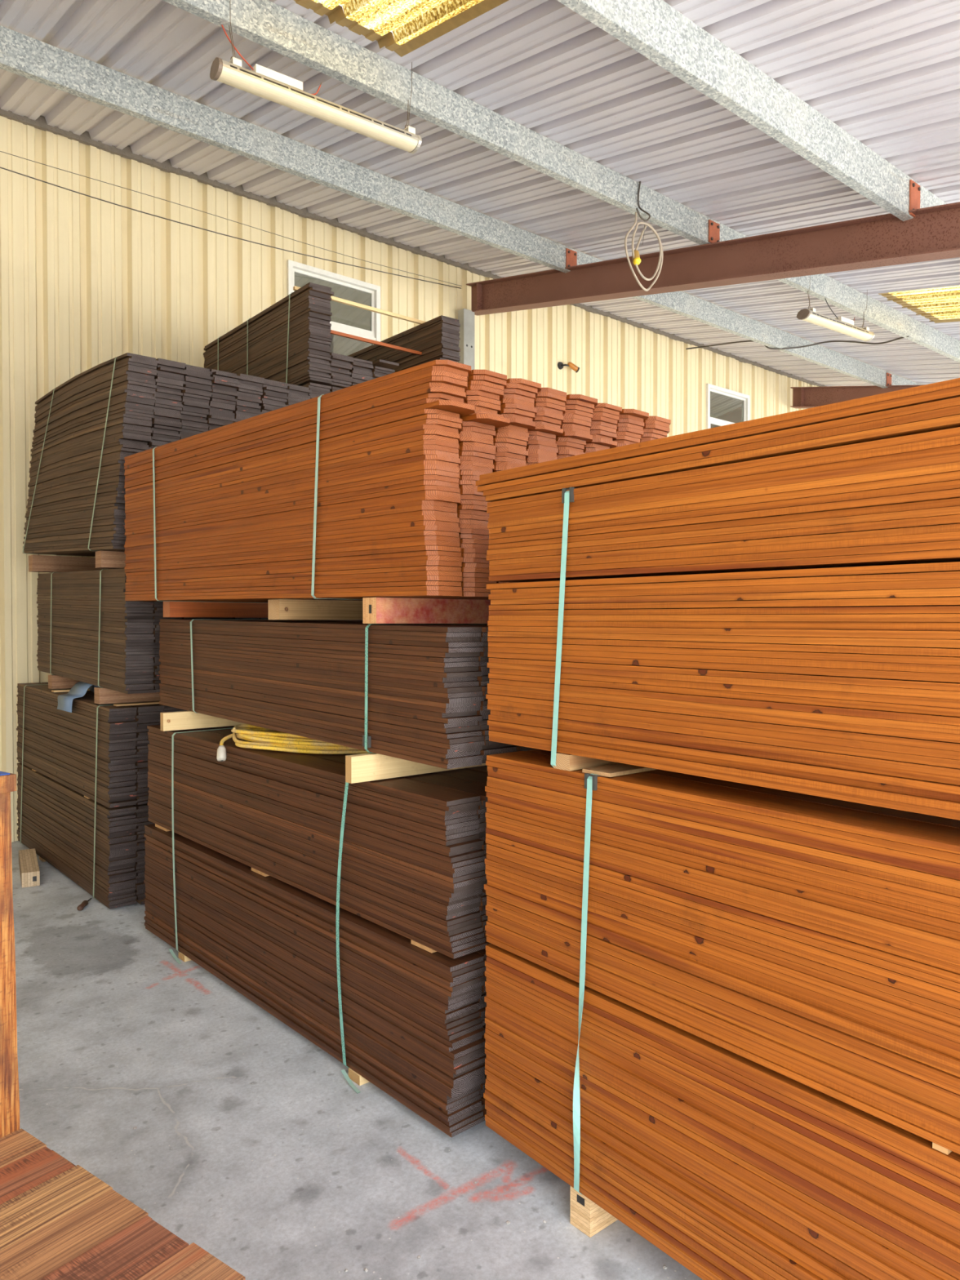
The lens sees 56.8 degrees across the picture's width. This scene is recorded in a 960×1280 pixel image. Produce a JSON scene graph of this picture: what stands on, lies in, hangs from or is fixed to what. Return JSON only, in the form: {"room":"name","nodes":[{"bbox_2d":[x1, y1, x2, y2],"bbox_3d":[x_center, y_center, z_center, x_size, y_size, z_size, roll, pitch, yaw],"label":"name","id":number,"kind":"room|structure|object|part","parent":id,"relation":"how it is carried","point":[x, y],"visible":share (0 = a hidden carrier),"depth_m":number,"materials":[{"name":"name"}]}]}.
{"room":"lumber warehouse","nodes":[
{"label":"lumber warehouse","id":0,"kind":"room"},
{"bbox_2d":[11,840,702,1279],"bbox_3d":[3.585,1.679,5.864,31.000,0.438,10.300,-1,1,-40],"label":"floor","id":1,"kind":"structure","parent":0,"point":[251,1144],"depth_m":2.84,"materials":[{"name":"concrete"}]},
{"bbox_2d":[0,771,19,1137],"bbox_3d":[-1.199,0.963,2.130,0.181,1.290,0.116,1,1,36],"label":"timber post","id":2,"kind":"object","parent":1,"relation":"on","point":[9,1077],"visible":0.73,"depth_m":2.11,"materials":[{"name":"orange wood"}]},
{"bbox_2d":[18,848,39,887],"bbox_3d":[-2.865,1.442,5.635,0.098,0.088,0.621,-1,1,-29],"label":"block","id":3,"kind":"object","parent":1,"relation":"on","point":[29,871],"visible":1,"depth_m":5.47,"materials":[{"name":"beige wood"}]},
{"bbox_2d":[76,897,92,911],"bbox_3d":[-2.243,1.495,5.046,0.031,0.032,0.200,0,1,-6],"label":"tool","id":4,"kind":"object","parent":1,"relation":"on","point":[85,903],"visible":1,"depth_m":4.99,"materials":[{"name":"brown wood"}]},
{"bbox_3d":[-2.239,1.496,5.005,0.031,0.032,0.118,0,1,-6],"label":"handle","id":5,"kind":"part","parent":4,"relation":"part of","materials":[{"name":"brown wood"}]},
{"bbox_2d":[16,682,187,909],"bbox_3d":[-2.203,0.888,6.019,1.250,1.141,1.888,-1,3,-42],"label":"bundle","id":6,"kind":"object","parent":1,"relation":"on","point":[82,792],"depth_m":5.20,"materials":[{"name":"brown wood"}]},
{"bbox_2d":[48,675,79,688],"bbox_3d":[-2.454,0.271,6.177,1.000,0.090,0.090,-1,1,-40],"label":"block","id":7,"kind":"object","parent":6,"relation":"on","point":[55,682],"visible":0.23,"depth_m":5.86,"materials":[{"name":"brown wood"}]},
{"bbox_3d":[-2.399,0.324,5.989,0.900,0.010,0.060,-1,1,-40],"label":"strip","id":8,"kind":"part","parent":6,"relation":"part of","materials":[{"name":"beige wood"}]},
{"bbox_2d":[57,681,101,712],"bbox_3d":[-2.414,0.346,5.464,0.260,0.168,0.378,-1,1,-40],"label":"plastic sheet","id":9,"kind":"object","parent":6,"relation":"on","point":[79,689],"visible":0.76,"depth_m":5.41,"materials":[{"name":"blue plastic"}]},
{"bbox_2d":[93,687,159,704],"bbox_3d":[-1.801,0.312,5.380,1.000,0.090,0.090,-1,1,-40],"label":"block","id":10,"kind":"object","parent":6,"relation":"on","point":[102,695],"visible":0.36,"depth_m":5.09,"materials":[{"name":"brown wood"}]},
{"bbox_2d":[36,568,268,693],"bbox_3d":[-1.990,-0.092,5.814,1.256,0.675,1.873,-1,3,-40],"label":"bundle","id":11,"kind":"object","parent":10,"relation":"on","point":[112,642],"visible":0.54,"depth_m":5.07,"materials":[{"name":"brown wood"}]},
{"bbox_2d":[28,555,106,573],"bbox_3d":[-2.668,-0.526,6.348,1.000,0.110,0.100,-1,1,-40],"label":"block","id":12,"kind":"object","parent":11,"relation":"on","point":[37,563],"visible":0.36,"depth_m":6.10,"materials":[{"name":"brown wood"}]},
{"bbox_2d":[95,550,125,568],"bbox_3d":[-1.742,-0.454,5.260,1.000,0.092,0.100,-1,1,-40],"label":"block","id":13,"kind":"object","parent":11,"relation":"on","point":[104,559],"visible":0.23,"depth_m":4.94,"materials":[{"name":"brown wood"}]},
{"bbox_2d":[22,352,311,556],"bbox_3d":[-2.069,-1.060,5.715,1.182,1.122,1.914,-1,1,-40],"label":"bundle","id":14,"kind":"object","parent":13,"relation":"on","point":[121,406],"visible":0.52,"depth_m":5.02,"materials":[{"name":"brown wood"}]},
{"bbox_3d":[-1.707,0.361,5.277,0.900,0.009,0.050,-1,1,-40],"label":"strip","id":15,"kind":"part","parent":6,"relation":"part of","materials":[{"name":"beige wood"}]},
{"bbox_2d":[0,1128,245,1279],"bbox_3d":[-1.239,1.412,0.876,1.247,0.445,2.216,1,1,36],"label":"stack","id":16,"kind":"object","parent":1,"relation":"on","point":[59,1220],"visible":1,"depth_m":1.76,"materials":[{"name":"brown wood"}]},
{"bbox_2d":[168,948,182,964],"bbox_3d":[-1.467,1.521,4.272,0.014,0.030,0.141,-1,1,-38],"label":"strap","id":17,"kind":"object","parent":1,"relation":"on","point":[173,954],"visible":1,"depth_m":4.28,"materials":[{"name":"green plastic"}]},
{"bbox_2d":[178,951,191,961],"bbox_3d":[-1.035,1.516,4.609,1.050,0.032,0.075,-1,1,-40],"label":"block","id":18,"kind":"object","parent":1,"relation":"on","point":[181,956],"visible":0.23,"depth_m":4.26,"materials":[{"name":"brown wood"}]},
{"bbox_2d":[143,724,490,1137],"bbox_3d":[-0.469,0.996,4.074,1.203,1.129,2.495,-1,2,-42],"label":"bundle","id":19,"kind":"object","parent":1,"relation":"on","point":[353,915],"visible":0.66,"depth_m":3.26,"materials":[{"name":"brown wood"}]},
{"bbox_2d":[160,711,245,731],"bbox_3d":[-1.081,0.389,4.681,1.200,0.087,0.038,-1,1,-40],"label":"plank","id":20,"kind":"object","parent":19,"relation":"on","point":[180,720],"visible":0.27,"depth_m":4.36,"materials":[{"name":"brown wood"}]},
{"bbox_2d":[216,724,368,761],"bbox_3d":[-0.698,0.460,3.875,0.929,0.148,0.430,0,1,23],"label":"extension cord","id":21,"kind":"object","parent":19,"relation":"on","point":[261,738],"visible":0.46,"depth_m":3.77,"materials":[{"name":"yellow plastic"}]},
{"bbox_2d":[345,752,485,783],"bbox_3d":[0.004,0.441,3.457,1.200,0.092,0.038,-1,1,-40],"label":"plank","id":22,"kind":"object","parent":19,"relation":"on","point":[362,767],"visible":0.32,"depth_m":3.13,"materials":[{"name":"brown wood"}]},
{"bbox_2d":[158,618,537,768],"bbox_3d":[-0.441,0.141,4.080,1.185,0.452,2.481,-1,2,-40],"label":"bundle","id":23,"kind":"object","parent":22,"relation":"on","point":[413,692],"visible":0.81,"depth_m":3.24,"materials":[{"name":"brown wood"}]},
{"bbox_2d":[163,600,268,617],"bbox_3d":[-1.145,-0.160,4.787,1.100,0.080,0.089,-1,1,-40],"label":"block","id":24,"kind":"object","parent":23,"relation":"on","point":[171,609],"visible":0.41,"depth_m":4.55,"materials":[{"name":"brown wood"}]},
{"bbox_2d":[267,599,362,619],"bbox_3d":[-0.425,-0.131,3.995,1.100,0.083,0.100,-1,1,-40],"label":"block","id":25,"kind":"object","parent":23,"relation":"on","point":[277,609],"visible":0.41,"depth_m":3.70,"materials":[{"name":"brown wood"}]},
{"bbox_2d":[124,360,671,603],"bbox_3d":[-0.530,-0.552,4.136,1.280,0.803,2.562,-1,2,-43],"label":"bundle","id":26,"kind":"object","parent":25,"relation":"on","point":[367,489],"visible":0.79,"depth_m":3.23,"materials":[{"name":"orange wood"}]},
{"bbox_2d":[362,597,582,623],"bbox_3d":[0.037,-0.109,3.430,1.101,0.090,0.085,-1,1,-40],"label":"block","id":27,"kind":"object","parent":23,"relation":"on","point":[375,610],"visible":0.69,"depth_m":3.18,"materials":[{"name":"red wood"}]},
{"bbox_2d":[341,1069,360,1093],"bbox_3d":[-0.459,1.566,3.150,0.014,0.030,0.126,-1,1,-36],"label":"strap","id":28,"kind":"object","parent":1,"relation":"on","point":[344,1073],"visible":1,"depth_m":3.15,"materials":[{"name":"green plastic"}]},
{"bbox_2d":[348,1067,369,1085],"bbox_3d":[-0.050,1.559,3.518,1.050,0.034,0.075,-1,1,-40],"label":"block","id":29,"kind":"object","parent":1,"relation":"on","point":[355,1077],"visible":0.18,"depth_m":3.17,"materials":[{"name":"brown wood"}]},
{"bbox_2d":[457,308,474,369],"bbox_3d":[-0.137,-0.945,8.946,0.140,4.708,0.096,-1,1,-40],"label":"column","id":30,"kind":"structure","parent":1,"relation":"on","point":[465,317],"depth_m":8.87,"materials":[{"name":"metal"}]},
{"bbox_2d":[466,201,959,315],"bbox_3d":[2.877,-2.531,5.511,0.150,1.999,9.190,-1,1,-40],"label":"roof beam","id":31,"kind":"structure","parent":30,"relation":"on","point":[933,233],"depth_m":6.55,"materials":[{"name":"red metal"}]},
{"bbox_2d":[569,1186,617,1237],"bbox_3d":[0.674,1.552,2.761,1.051,0.109,0.075,-1,1,-40],"label":"block","id":32,"kind":"object","parent":1,"relation":"on","point":[585,1215],"visible":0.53,"depth_m":2.42,"materials":[{"name":"beige wood"}]},
{"bbox_2d":[483,749,959,1279],"bbox_3d":[1.266,0.935,2.160,1.249,1.155,2.462,-1,2,-39],"label":"bundle","id":33,"kind":"object","parent":32,"relation":"on","point":[725,1015],"depth_m":2.04,"materials":[{"name":"brown wood"}]},
{"bbox_2d":[553,752,620,770],"bbox_3d":[0.626,0.330,2.786,1.050,0.043,0.063,-1,1,-40],"label":"block","id":34,"kind":"object","parent":33,"relation":"on","point":[566,762],"visible":0.23,"depth_m":2.45,"materials":[{"name":"brown wood"}]},
{"bbox_2d":[485,426,959,820],"bbox_3d":[1.268,-0.017,2.139,1.257,0.775,2.460,-1,2,-39],"label":"bundle","id":35,"kind":"object","parent":34,"relation":"on","point":[791,622],"visible":1,"depth_m":1.98,"materials":[{"name":"brown wood"}]},
{"bbox_2d":[485,414,959,502],"bbox_3d":[0.839,-0.409,1.791,0.152,0.019,2.440,-1,1,-39],"label":"board","id":36,"kind":"object","parent":35,"relation":"on","point":[953,421],"visible":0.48,"depth_m":1.95,"materials":[{"name":"brown wood"}]},
{"bbox_2d":[483,405,959,496],"bbox_3d":[0.834,-0.425,1.796,0.153,0.019,2.440,-1,2,-39],"label":"board","id":37,"kind":"object","parent":36,"relation":"on","point":[953,411],"visible":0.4,"depth_m":1.97,"materials":[{"name":"brown wood"}]},
{"bbox_2d":[477,396,959,492],"bbox_3d":[0.816,-0.442,1.819,0.153,0.019,2.440,-1,2,-39],"label":"board","id":38,"kind":"object","parent":37,"relation":"on","point":[953,402],"visible":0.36,"depth_m":1.99,"materials":[{"name":"brown wood"}]},
{"bbox_2d":[475,386,959,486],"bbox_3d":[0.810,-0.461,1.826,0.153,0.019,2.440,-1,2,-39],"label":"board","id":39,"kind":"object","parent":38,"relation":"on","point":[951,393],"visible":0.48,"depth_m":1.99,"materials":[{"name":"brown wood"}]},
{"bbox_2d":[479,377,959,479],"bbox_3d":[0.821,-0.477,1.818,0.153,0.019,2.440,-1,2,-39],"label":"board","id":40,"kind":"object","parent":39,"relation":"on","point":[953,383],"visible":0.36,"depth_m":1.97,"materials":[{"name":"brown wood"}]},
{"bbox_3d":[0.711,0.348,2.705,1.050,0.010,0.100,-1,1,-40],"label":"strip","id":41,"kind":"part","parent":33,"relation":"part of","materials":[{"name":"beige wood"}]},
{"bbox_3d":[-1.238,0.989,6.601,0.786,0.954,1.826,-1,2,-40],"label":"bundle","id":42,"kind":"object","parent":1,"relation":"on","visible":0},
{"bbox_3d":[-1.240,-0.008,6.580,0.781,1.034,1.825,-1,2,-40],"label":"bundle","id":43,"kind":"object","parent":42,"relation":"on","visible":0},
{"bbox_2d":[301,382,342,399],"bbox_3d":[-1.330,-1.083,6.426,0.785,1.081,1.859,-1,3,-39],"label":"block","id":44,"kind":"object","parent":43,"relation":"on","point":[317,389],"visible":0.02,"depth_m":5.51,"materials":[{"name":"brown wood"}]},
{"bbox_2d":[203,282,395,388],"bbox_3d":[-1.297,-1.951,6.433,0.790,0.607,1.836,-1,3,-37],"label":"bundle","id":45,"kind":"object","parent":44,"relation":"on","point":[289,341],"visible":0.53,"depth_m":5.71,"materials":[{"name":"brown wood"}]},
{"bbox_2d":[372,359,399,368],"bbox_3d":[-1.151,-1.846,6.512,0.150,0.017,1.800,-1,2,-38],"label":"board","id":46,"kind":"object","parent":45,"relation":"on","point":[381,363],"visible":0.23,"depth_m":5.83,"materials":[{"name":"brown wood"}]},
{"bbox_3d":[-0.674,0.980,7.074,0.629,0.954,1.823,-1,2,-40],"label":"bundle","id":47,"kind":"object","parent":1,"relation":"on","visible":0},
{"bbox_3d":[-0.675,-0.016,7.055,0.627,1.034,1.822,-1,2,-40],"label":"bundle","id":48,"kind":"object","parent":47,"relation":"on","visible":0},
{"bbox_3d":[-0.647,-1.103,7.026,0.628,1.065,1.852,-1,2,-39],"label":"bundle","id":49,"kind":"object","parent":48,"relation":"on","visible":0},
{"bbox_2d":[347,315,460,372],"bbox_3d":[-0.756,-1.962,6.896,0.165,0.635,1.831,-1,3,-38],"label":"bundle","id":50,"kind":"object","parent":49,"relation":"on","point":[437,338],"visible":0.25,"depth_m":6.32,"materials":[{"name":"brown wood"}]},
{"bbox_2d":[293,285,426,324],"bbox_3d":[-0.733,-2.262,6.075,1.200,0.022,0.022,-1,0,-40],"label":"lath","id":51,"kind":"object","parent":50,"relation":"on","point":[295,288],"visible":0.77,"depth_m":6.07,"materials":[{"name":"brown wood"}]},
{"bbox_2d":[330,329,422,355],"bbox_3d":[-0.744,-2.040,6.069,0.860,0.022,0.024,-1,1,-40],"label":"lath","id":52,"kind":"object","parent":50,"relation":"on","point":[333,332],"visible":0.77,"depth_m":6.08,"materials":[{"name":"wood"}]},
{"bbox_2d":[0,115,818,841],"bbox_3d":[0.418,-1.130,9.572,31.000,5.420,0.050,-1,1,-40],"label":"wall","id":53,"kind":"structure","parent":0,"point":[86,282],"depth_m":7.03,"materials":[{"name":"beige metal"}]},
{"bbox_2d":[0,151,462,286],"bbox_3d":[-2.630,-3.419,6.631,6.602,0.139,0.109,-1,1,-41],"label":"wire","id":54,"kind":"object","parent":53,"relation":"attached to","point":[0,151],"visible":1,"depth_m":7.03,"materials":[{"name":"black metal"}]},
{"bbox_2d":[286,259,380,355],"bbox_3d":[-1.327,-2.815,8.058,0.954,0.989,0.090,-1,1,-40],"label":"window","id":55,"kind":"structure","parent":53,"relation":"in","point":[345,318],"depth_m":8.13,"materials":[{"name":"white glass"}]},
{"bbox_3d":[-1.330,-3.060,8.057,0.810,0.359,0.004,-1,1,-40],"label":"pane","id":56,"kind":"part","parent":55,"relation":"part of","materials":[{"name":"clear glass"}]},
{"bbox_3d":[-1.328,-3.043,8.055,0.862,0.441,0.034,-1,1,-40],"label":"sash","id":57,"kind":"part","parent":55,"relation":"part of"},
{"bbox_3d":[-1.310,-2.601,8.042,0.810,0.402,0.003,-1,1,-40],"label":"pane","id":58,"kind":"part","parent":55,"relation":"part of","materials":[{"name":"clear glass"}]},
{"bbox_3d":[-1.308,-2.594,8.040,0.862,0.456,0.022,-1,1,-40],"label":"sash","id":59,"kind":"part","parent":55,"relation":"part of","materials":[{"name":"white plastic"}]},
{"bbox_2d":[0,107,824,386],"bbox_3d":[0.823,-3.830,9.818,16.000,0.134,0.040,-1,1,-40],"label":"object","id":60,"kind":"structure","parent":53,"relation":"attached to","point":[40,122],"depth_m":7.74,"materials":[{"name":"grey metal"}]},
{"bbox_2d":[557,361,579,373],"bbox_3d":[0.987,-3.046,9.903,0.257,0.112,0.080,0,1,-11],"label":"wall lamp","id":61,"kind":"object","parent":53,"relation":"attached to","point":[560,365],"visible":1,"depth_m":9.88,"materials":[{"name":"orange metal"}]},
{"bbox_2d":[706,383,749,429],"bbox_3d":[3.325,-2.859,11.977,0.959,1.014,0.090,-1,1,-40],"label":"window","id":62,"kind":"structure","parent":53,"relation":"in","point":[724,406],"depth_m":11.94,"materials":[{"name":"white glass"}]},
{"bbox_3d":[3.341,-2.650,11.961,0.815,0.437,0.003,-1,1,-40],"label":"pane","id":63,"kind":"part","parent":62,"relation":"part of","materials":[{"name":"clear glass"}]},
{"bbox_3d":[3.343,-2.643,11.960,0.867,0.491,0.022,-1,1,-40],"label":"sash","id":64,"kind":"part","parent":62,"relation":"part of","materials":[{"name":"white plastic"}]},
{"bbox_3d":[3.322,-3.122,11.976,0.815,0.349,0.004,-1,1,-40],"label":"pane","id":65,"kind":"part","parent":62,"relation":"part of","materials":[{"name":"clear glass"}]},
{"bbox_3d":[3.324,-3.104,11.974,0.867,0.431,0.034,-1,1,-40],"label":"sash","id":66,"kind":"part","parent":62,"relation":"part of","materials":[{"name":"white plastic"}]},
{"bbox_2d":[0,0,959,386],"bbox_3d":[3.456,-2.912,5.933,31.000,1.779,9.500,-1,1,-40],"label":"ceiling","id":67,"kind":"structure","parent":0,"point":[886,73],"depth_m":5.48,"materials":[{"name":"white metal"}]},
{"bbox_2d":[0,166,461,288],"bbox_3d":[-2.634,-3.345,6.637,6.602,0.251,0.111,-1,1,-41],"label":"wire","id":68,"kind":"object","parent":67,"relation":"attached to","point":[0,166],"visible":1,"depth_m":7.03,"materials":[{"name":"black metal"}]},
{"bbox_2d":[293,0,508,57],"bbox_3d":[-0.265,-3.036,3.978,0.832,0.341,1.590,-1,1,-40],"label":"skylight","id":69,"kind":"object","parent":67,"relation":"attached to","point":[413,24],"visible":1,"depth_m":4.44,"materials":[{"name":"yellow plastic"}]},
{"bbox_3d":[-0.246,-3.027,3.903,0.765,0.314,1.450,-1,1,-40],"label":"panel","id":70,"kind":"part","parent":69,"relation":"part of","materials":[{"name":"yellow plastic"}]},
{"bbox_2d":[0,25,919,388],"bbox_3d":[1.346,-3.413,8.429,30.600,0.207,0.098,-1,1,-40],"label":"purlin","id":71,"kind":"structure","parent":67,"relation":"attached to","point":[21,55],"depth_m":6.36,"materials":[{"name":"silver metal"}]},
{"bbox_3d":[0.817,-3.396,7.939,0.130,0.179,0.010,-1,1,-40],"label":"clip plate","id":72,"kind":"part","parent":71,"relation":"part of","materials":[{"name":"metal"}]},
{"bbox_3d":[5.459,-3.467,11.850,0.130,0.179,0.010,-1,1,-40],"label":"clip plate","id":73,"kind":"part","parent":71,"relation":"part of","materials":[{"name":"red metal"}]},
{"bbox_2d":[162,0,959,362],"bbox_3d":[2.319,-3.129,7.279,30.600,0.194,0.098,-1,1,-40],"label":"purlin","id":74,"kind":"structure","parent":67,"relation":"attached to","point":[265,23],"depth_m":5.33,"materials":[{"name":"silver metal"}]},
{"bbox_2d":[209,9,422,153],"bbox_3d":[-0.812,-2.943,4.572,1.140,0.499,0.124,-1,2,-37],"label":"light fixture","id":75,"kind":"object","parent":74,"relation":"hanging from","point":[262,82],"visible":1,"depth_m":4.47,"materials":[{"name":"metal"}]},
{"bbox_2d":[216,66,417,151],"bbox_3d":[-0.811,-2.712,4.577,1.100,0.030,0.112,-1,2,-37],"label":"diffuser","id":76,"kind":"object","parent":75,"relation":"attached to","point":[235,77],"depth_m":4.51,"materials":[{"name":"white plastic"}]},
{"bbox_2d":[624,181,662,291],"bbox_3d":[1.123,-2.806,6.065,0.185,0.836,0.348,0,1,25],"label":"hanging cord","id":77,"kind":"object","parent":74,"relation":"hanging from","point":[635,253],"visible":1,"depth_m":6.04,"materials":[{"name":"white plastic"}]},
{"bbox_3d":[1.790,-3.112,6.790,0.130,0.166,0.010,-1,1,-40],"label":"clip plate","id":78,"kind":"part","parent":74,"relation":"part of","materials":[{"name":"metal"}]},
{"bbox_2d":[685,336,908,349],"bbox_3d":[3.622,-3.390,10.254,0.696,0.623,2.918,-1,1,-40],"label":"cable","id":79,"kind":"object","parent":74,"relation":"hanging from","point":[896,339],"visible":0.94,"depth_m":10.25,"materials":[{"name":"black rubber"}]},
{"bbox_2d":[796,275,874,341],"bbox_3d":[3.193,-3.011,7.939,1.025,0.482,0.124,-1,1,-36],"label":"light fixture","id":80,"kind":"object","parent":74,"relation":"hanging from","point":[841,324],"visible":0.98,"depth_m":7.90,"materials":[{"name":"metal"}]},
{"bbox_2d":[803,314,872,340],"bbox_3d":[3.193,-2.788,7.944,0.985,0.030,0.112,-1,1,-36],"label":"diffuser","id":81,"kind":"object","parent":80,"relation":"attached to","point":[820,320],"depth_m":7.90,"materials":[{"name":"white plastic"}]},
{"bbox_2d":[556,0,946,221],"bbox_3d":[3.292,-2.812,6.130,30.600,0.242,0.098,-1,1,-40],"label":"purlin","id":82,"kind":"structure","parent":67,"relation":"attached to","point":[655,29],"depth_m":4.48,"materials":[{"name":"silver metal"}]},
{"bbox_3d":[2.763,-2.795,5.641,0.130,0.214,0.010,-1,1,-40],"label":"clip plate","id":83,"kind":"part","parent":82,"relation":"part of","materials":[{"name":"metal"}]},
{"bbox_2d":[879,284,959,323],"bbox_3d":[4.651,-3.110,8.107,1.232,0.338,1.570,-1,1,-40],"label":"skylight","id":84,"kind":"object","parent":67,"relation":"attached to","point":[938,304],"visible":1,"depth_m":8.37,"materials":[{"name":"yellow plastic"}]},
{"bbox_2d":[790,384,924,408],"bbox_3d":[7.519,-2.603,9.421,0.150,1.999,9.190,-1,1,-40],"label":"roof beam","id":85,"kind":"structure","parent":0,"point":[802,397],"depth_m":12.46,"materials":[{"name":"red metal"}]}
]}

